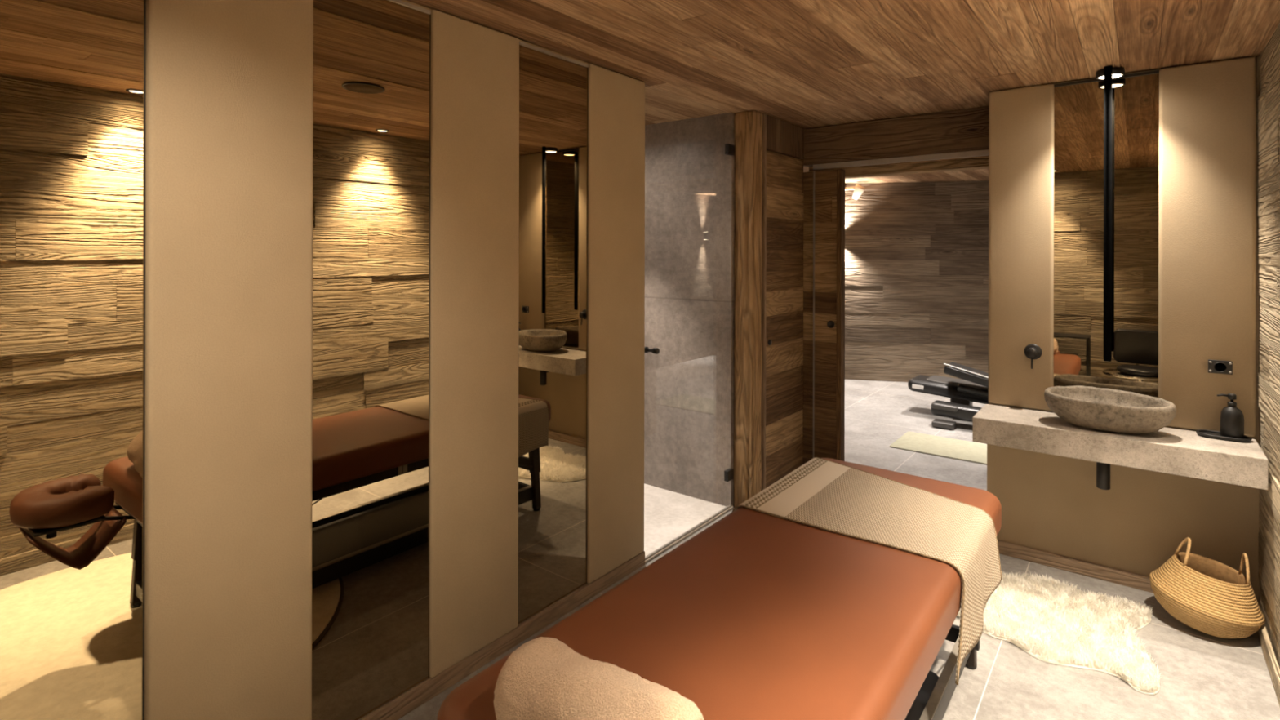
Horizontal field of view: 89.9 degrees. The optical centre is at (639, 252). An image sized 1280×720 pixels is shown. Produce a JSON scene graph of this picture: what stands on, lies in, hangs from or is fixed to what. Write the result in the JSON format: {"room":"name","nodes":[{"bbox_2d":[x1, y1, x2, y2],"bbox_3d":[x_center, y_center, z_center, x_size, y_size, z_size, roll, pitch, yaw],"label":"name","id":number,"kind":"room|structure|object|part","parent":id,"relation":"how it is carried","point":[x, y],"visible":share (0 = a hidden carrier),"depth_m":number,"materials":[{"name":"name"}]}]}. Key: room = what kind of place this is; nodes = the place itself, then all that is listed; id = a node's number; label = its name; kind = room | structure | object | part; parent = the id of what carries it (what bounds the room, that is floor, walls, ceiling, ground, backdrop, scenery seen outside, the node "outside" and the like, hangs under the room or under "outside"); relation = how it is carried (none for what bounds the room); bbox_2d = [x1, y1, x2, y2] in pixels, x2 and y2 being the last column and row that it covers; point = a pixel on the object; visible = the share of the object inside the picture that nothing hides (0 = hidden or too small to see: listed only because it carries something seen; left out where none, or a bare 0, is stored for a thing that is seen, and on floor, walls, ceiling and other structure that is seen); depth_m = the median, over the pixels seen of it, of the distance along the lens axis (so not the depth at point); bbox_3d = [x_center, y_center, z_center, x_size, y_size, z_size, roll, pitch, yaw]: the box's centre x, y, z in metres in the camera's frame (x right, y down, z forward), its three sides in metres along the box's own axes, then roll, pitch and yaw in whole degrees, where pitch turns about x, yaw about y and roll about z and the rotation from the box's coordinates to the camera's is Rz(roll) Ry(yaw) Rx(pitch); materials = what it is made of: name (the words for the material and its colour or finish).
{"room":"massage room","nodes":[
{"label":"massage room","id":0,"kind":"room"},
{"bbox_2d":[144,0,588,719],"bbox_3d":[-0.908,0.333,1.977,0.114,2.300,2.847,0,0,38],"label":"wall","id":1,"kind":"structure","parent":0,"point":[406,1],"depth_m":2.47,"materials":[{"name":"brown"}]},
{"bbox_2d":[0,0,146,719],"bbox_3d":[-1.451,0.305,1.174,0.011,2.222,0.890,0,0,38],"label":"wall mirror","id":2,"kind":"object","parent":1,"relation":"attached to","point":[73,73],"visible":1,"depth_m":1.42,"materials":[{"name":"brown mirror"}]},
{"bbox_2d":[144,0,313,719],"bbox_3d":[-1.053,0.303,1.672,0.034,2.235,0.385,0,0,38],"label":"upholstered panel","id":3,"kind":"object","parent":1,"relation":"attached to","point":[229,91],"visible":1,"depth_m":1.65,"materials":[{"name":"beige fabric"}]},
{"bbox_2d":[311,0,431,719],"bbox_3d":[-0.821,0.306,1.985,0.011,2.222,0.392,0,0,38],"label":"wall mirror","id":4,"kind":"object","parent":1,"relation":"attached to","point":[372,58],"visible":0.96,"depth_m":1.98,"materials":[{"name":"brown mirror"}]},
{"bbox_2d":[429,8,519,678],"bbox_3d":[-0.582,0.305,2.289,0.020,2.235,0.382,0,0,38],"label":"upholstered panel","id":5,"kind":"object","parent":1,"relation":"attached to","point":[474,131],"visible":1,"depth_m":2.27,"materials":[{"name":"beige fabric"}]},
{"bbox_2d":[360,551,644,719],"bbox_3d":[-0.855,1.452,1.933,0.015,0.063,2.847,0,0,38],"label":"baseboard","id":6,"kind":"structure","parent":1,"relation":"attached to","point":[418,695],"depth_m":2.35,"materials":[{"name":"brown wood"}]},
{"bbox_2d":[518,41,588,623],"bbox_3d":[-0.345,0.308,2.597,0.011,2.222,0.392,0,0,38],"label":"wall mirror","id":7,"kind":"object","parent":1,"relation":"attached to","point":[553,88],"visible":1,"depth_m":2.58,"materials":[{"name":"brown mirror"}]},
{"bbox_2d":[586,63,644,583],"bbox_3d":[-0.103,0.306,2.905,0.020,2.235,0.392,0,0,38],"label":"upholstered panel","id":8,"kind":"object","parent":1,"relation":"attached to","point":[616,101],"visible":1,"depth_m":2.88,"materials":[{"name":"beige fabric"}]},
{"bbox_2d":[644,504,733,564],"bbox_3d":[0.272,1.480,3.400,0.032,0.012,0.845,0,0,38],"label":"trim","id":9,"kind":"structure","parent":1,"relation":"attached to","point":[686,535],"depth_m":3.35,"materials":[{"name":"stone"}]},
{"bbox_2d":[765,150,803,488],"bbox_3d":[0.884,0.442,3.996,0.074,2.090,0.545,0,0,38],"label":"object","id":10,"kind":"structure","parent":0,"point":[784,174],"depth_m":3.97,"materials":[{"name":"brown wood"}]},
{"bbox_2d":[766,115,804,159],"bbox_3d":[0.886,-0.713,4.006,0.060,0.200,0.560,0,0,38],"label":"wall","id":11,"kind":"structure","parent":0,"point":[784,138],"depth_m":3.97,"materials":[{"name":"brown wood"}]},
{"bbox_2d":[760,113,766,491],"bbox_3d":[0.709,0.337,3.778,0.065,2.300,0.025,0,0,38],"label":"trim","id":12,"kind":"structure","parent":11,"relation":"attached to","point":[763,115],"depth_m":3.75,"materials":[{"name":"brown wood"}]},
{"bbox_2d":[398,379,1279,719],"bbox_3d":[2.119,1.512,4.303,4.600,0.056,10.400,0,0,38],"label":"floor","id":13,"kind":"structure","parent":0,"point":[1204,676],"depth_m":2.37,"materials":[{"name":"tile"}]},
{"bbox_2d":[436,457,1001,719],"bbox_3d":[0.351,1.162,1.644,0.703,0.647,2.220,0,0,38],"label":"massage table","id":14,"kind":"object","parent":13,"relation":"on","point":[755,615],"visible":0.62,"depth_m":1.50,"materials":[{"name":"orange leather"}]},
{"bbox_2d":[493,636,704,719],"bbox_3d":[-0.072,0.780,1.093,0.382,0.144,0.172,0,0,31],"label":"pillow","id":15,"kind":"object","parent":14,"relation":"on","point":[544,678],"visible":1,"depth_m":1.08,"materials":[{"name":"beige fabric"}]},
{"bbox_2d":[731,457,1002,684],"bbox_3d":[0.769,0.981,2.168,0.760,0.273,0.743,0,0,38],"label":"throw blanket","id":16,"kind":"object","parent":14,"relation":"on","point":[823,494],"visible":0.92,"depth_m":2.05,"materials":[{"name":"fabric"}]},
{"bbox_3d":[0.650,1.385,1.626,0.028,0.073,1.710,0,0,38],"label":"rail","id":17,"kind":"part","parent":14,"relation":"part of","materials":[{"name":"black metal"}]},
{"bbox_3d":[1.178,1.254,2.293,0.041,0.445,0.072,0,0,38],"label":"leg","id":18,"kind":"part","parent":14,"relation":"part of","materials":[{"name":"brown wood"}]},
{"bbox_2d":[733,111,762,507],"bbox_3d":[0.630,0.338,3.743,0.138,2.297,0.118,0,0,38],"label":"timber post","id":19,"kind":"object","parent":13,"relation":"on","point":[747,461],"visible":0.97,"depth_m":3.70,"materials":[{"name":"brown wood"}]},
{"bbox_2d":[644,112,734,506],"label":"shower door","id":20,"kind":"structure","parent":19,"relation":"attached to","point":[729,148],"depth_m":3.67,"materials":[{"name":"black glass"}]},
{"bbox_3d":[0.051,0.474,3.107,0.090,0.030,0.030,0,0,38],"label":"door knob","id":21,"kind":"part","parent":20,"relation":"part of","materials":[{"name":"black metal"}]},
{"bbox_2d":[889,431,986,464],"bbox_3d":[2.671,1.486,4.638,1.540,0.010,0.515,0,0,38],"label":"exercise mat","id":22,"kind":"object","parent":13,"relation":"on","point":[966,451],"visible":0.47,"depth_m":4.88,"materials":[{"name":"beige rubber"}]},
{"bbox_2d":[907,362,988,429],"bbox_3d":[2.958,1.233,5.529,1.267,0.516,0.695,0,0,38],"label":"machine","id":23,"kind":"object","parent":13,"relation":"on","point":[974,384],"visible":0.59,"depth_m":5.58,"materials":[{"name":"black plastic"}]},
{"bbox_3d":[3.060,1.257,5.675,1.249,0.175,0.340,0,0,38],"label":"rail","id":24,"kind":"part","parent":23,"relation":"part of","materials":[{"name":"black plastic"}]},
{"bbox_3d":[2.953,1.207,5.505,0.420,0.099,0.050,0,0,38],"label":"arm","id":25,"kind":"part","parent":23,"relation":"part of","materials":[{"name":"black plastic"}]},
{"bbox_2d":[956,570,1160,694],"bbox_3d":[1.554,1.464,2.686,1.003,0.048,0.680,0,0,41],"label":"sheepskin rug","id":26,"kind":"object","parent":13,"relation":"on","point":[1055,623],"visible":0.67,"depth_m":2.51,"materials":[{"name":"fur"}]},
{"bbox_2d":[1149,537,1265,639],"bbox_3d":[2.247,1.312,2.551,0.346,0.344,0.326,0,0,38],"label":"basket","id":27,"kind":"object","parent":13,"relation":"on","point":[1209,596],"visible":1,"depth_m":2.47,"materials":[{"name":"wicker"}]},
{"bbox_3d":[2.184,1.192,2.574,0.036,0.103,0.101,0,0,22],"label":"handle","id":28,"kind":"part","parent":27,"relation":"part of","materials":[{"name":"wicker"}]},
{"bbox_3d":[2.347,1.220,2.490,0.014,0.106,0.101,0,0,29],"label":"handle","id":29,"kind":"part","parent":27,"relation":"part of","materials":[{"name":"wicker"}]},
{"bbox_2d":[406,0,1279,183],"bbox_3d":[2.125,-0.840,4.303,4.500,0.060,10.300,0,0,38],"label":"ceiling","id":30,"kind":"structure","parent":0,"point":[803,64],"depth_m":2.51,"materials":[{"name":"brown wood"}]},
{"bbox_2d":[1103,65,1112,361],"bbox_3d":[2.036,-0.168,2.790,0.029,1.282,0.029,0,0,38],"label":"spout","id":31,"kind":"object","parent":30,"relation":"hanging from","point":[1108,70],"visible":1,"depth_m":2.78,"materials":[{"name":"black metal"}]},
{"bbox_2d":[1095,66,1124,79],"bbox_3d":[2.089,-0.794,2.849,0.104,0.030,0.104,0,0,38],"label":"recessed light","id":32,"kind":"object","parent":30,"relation":"in","point":[1117,72],"visible":0.53,"depth_m":2.83,"materials":[{"name":"black metal"}]},
{"bbox_2d":[800,106,988,166],"bbox_3d":[1.542,-0.691,3.907,1.168,0.239,0.124,0,0,38],"label":"timber beam","id":33,"kind":"structure","parent":0,"point":[964,130],"depth_m":3.82,"materials":[{"name":"brown wood"}]},
{"bbox_2d":[813,149,988,169],"bbox_3d":[1.579,-0.555,3.881,1.078,0.032,0.095,0,0,38],"label":"door track","id":34,"kind":"object","parent":33,"relation":"attached to","point":[977,153],"visible":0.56,"depth_m":3.83,"materials":[{"name":"wood"}]},
{"bbox_2d":[844,180,988,382],"bbox_3d":[4.214,0.345,7.141,5.000,2.300,0.060,0,0,13],"label":"wall","id":35,"kind":"structure","parent":0,"point":[917,253],"depth_m":7.36,"materials":[{"name":"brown wood"}]},
{"bbox_2d":[844,183,866,199],"bbox_3d":[2.473,-0.699,7.454,0.117,0.186,0.316,0,0,-41],"label":"wall spotlight","id":36,"kind":"object","parent":35,"relation":"attached to","point":[858,189],"visible":0.77,"depth_m":7.37,"materials":[{"name":"beige paint"}]},
{"bbox_3d":[2.445,-0.744,7.476,0.036,0.036,0.161,0,0,-45],"label":"arm","id":37,"kind":"part","parent":36,"relation":"part of","materials":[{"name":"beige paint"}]},
{"bbox_2d":[986,55,1260,606],"bbox_3d":[2.334,0.341,3.161,1.002,2.300,0.642,0,0,38],"label":"wall","id":38,"kind":"structure","parent":0,"point":[1053,504],"depth_m":2.88,"materials":[{"name":"beige paint"}]},
{"bbox_2d":[808,155,988,178],"bbox_3d":[1.641,-0.652,4.033,1.168,0.313,0.120,0,0,38],"label":"trim","id":39,"kind":"structure","parent":38,"relation":"attached to","point":[981,162],"depth_m":3.93,"materials":[{"name":"brown wood"}]},
{"bbox_2d":[988,84,1053,410],"bbox_3d":[1.864,-0.025,3.144,0.276,1.565,0.036,0,0,38],"label":"upholstered panel","id":40,"kind":"object","parent":38,"relation":"attached to","point":[1021,119],"visible":0.84,"depth_m":3.13,"materials":[{"name":"beige fabric"}]},
{"bbox_2d":[1024,343,1042,368],"bbox_3d":[1.881,0.498,3.074,0.074,0.113,0.052,0,0,38],"label":"faucet handle","id":41,"kind":"object","parent":40,"relation":"attached to","point":[1032,351],"visible":1,"depth_m":3.07,"materials":[{"name":"black metal"}]},
{"bbox_3d":[1.895,0.479,3.091,0.074,0.074,0.009,0,0,38],"label":"wall plate","id":42,"kind":"part","parent":41,"relation":"part of","materials":[{"name":"black metal"}]},
{"bbox_2d":[997,539,1153,593],"bbox_3d":[2.116,1.459,2.913,0.966,0.063,0.015,0,0,38],"label":"baseboard","id":43,"kind":"structure","parent":38,"relation":"attached to","point":[1111,575],"depth_m":2.97,"materials":[{"name":"brown wood"}]},
{"bbox_2d":[1053,70,1159,397],"bbox_3d":[2.130,-0.022,2.943,0.390,1.560,0.014,0,0,38],"label":"wall mirror","id":44,"kind":"object","parent":38,"relation":"attached to","point":[1078,105],"visible":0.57,"depth_m":2.93,"materials":[{"name":"brown mirror"}]},
{"bbox_2d":[972,404,1268,489],"bbox_3d":[2.022,0.817,2.787,0.982,0.114,0.328,0,0,38],"label":"vanity countertop","id":45,"kind":"structure","parent":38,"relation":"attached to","point":[1180,452],"depth_m":2.63,"materials":[{"name":"stone"}]},
{"bbox_2d":[1096,462,1110,489],"bbox_3d":[2.058,0.949,2.844,0.068,0.150,0.195,0,0,38],"label":"trap","id":46,"kind":"object","parent":45,"relation":"attached to","point":[1103,470],"visible":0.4,"depth_m":2.77,"materials":[{"name":"black metal"}]},
{"bbox_2d":[1044,385,1176,433],"bbox_3d":[2.018,0.685,2.771,0.462,0.148,0.303,0,0,38],"label":"stone basin","id":47,"kind":"object","parent":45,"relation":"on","point":[1110,410],"visible":1,"depth_m":2.71,"materials":[{"name":"grey stone"}]},
{"bbox_2d":[1195,429,1252,442],"bbox_3d":[2.393,0.752,2.630,0.170,0.015,0.098,0,0,38],"label":"soap tray","id":48,"kind":"object","parent":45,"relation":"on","point":[1203,433],"visible":0.87,"depth_m":2.61,"materials":[{"name":"black metal"}]},
{"bbox_2d":[1217,393,1244,438],"bbox_3d":[2.413,0.664,2.613,0.072,0.176,0.072,0,0,-15],"label":"soap dispenser","id":49,"kind":"object","parent":48,"relation":"on","point":[1232,418],"visible":1,"depth_m":2.59,"materials":[{"name":"black metal"}]},
{"bbox_2d":[1220,405,1244,438],"bbox_3d":[2.413,0.688,2.613,0.072,0.127,0.072,0,0,38],"label":"bottle","id":50,"kind":"object","parent":49,"relation":"attached to","point":[1232,418],"depth_m":2.59,"materials":[{"name":"black metal"}]},
{"bbox_2d":[1158,56,1256,437],"bbox_3d":[2.404,-0.024,2.724,0.310,1.565,0.036,0,0,38],"label":"upholstered panel","id":51,"kind":"object","parent":38,"relation":"attached to","point":[1207,230],"visible":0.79,"depth_m":2.71,"materials":[{"name":"beige fabric"}]},
{"bbox_2d":[1208,359,1232,374],"bbox_3d":[2.422,0.478,2.677,0.076,0.055,0.014,0,0,38],"label":"wall socket","id":52,"kind":"object","parent":51,"relation":"attached to","point":[1219,366],"visible":1,"depth_m":2.67,"materials":[{"name":"black plastic"}]},
{"bbox_2d":[1257,22,1279,668],"bbox_3d":[1.320,0.338,1.024,0.060,2.300,4.078,0,0,38],"label":"wall","id":53,"kind":"structure","parent":0,"point":[1268,99],"depth_m":2.39,"materials":[{"name":"brown wood"}]},
{"bbox_2d":[1256,623,1279,706],"bbox_3d":[1.271,1.451,1.028,0.014,0.075,4.028,0,0,38],"label":"baseboard","id":54,"kind":"structure","parent":53,"relation":"attached to","point":[1272,664],"depth_m":2.26,"materials":[{"name":"brown wood"}]},
{"bbox_3d":[0.307,0.336,4.394,1.323,2.300,0.645,0,0,38],"label":"wall","id":55,"kind":"structure","parent":0,"visible":0},
{"bbox_2d":[800,168,844,464],"bbox_3d":[0.974,0.473,4.357,0.822,2.010,0.075,0,0,38],"label":"door","id":56,"kind":"structure","parent":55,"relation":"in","point":[824,191],"depth_m":4.16,"materials":[{"name":"brown wood"}]}
]}

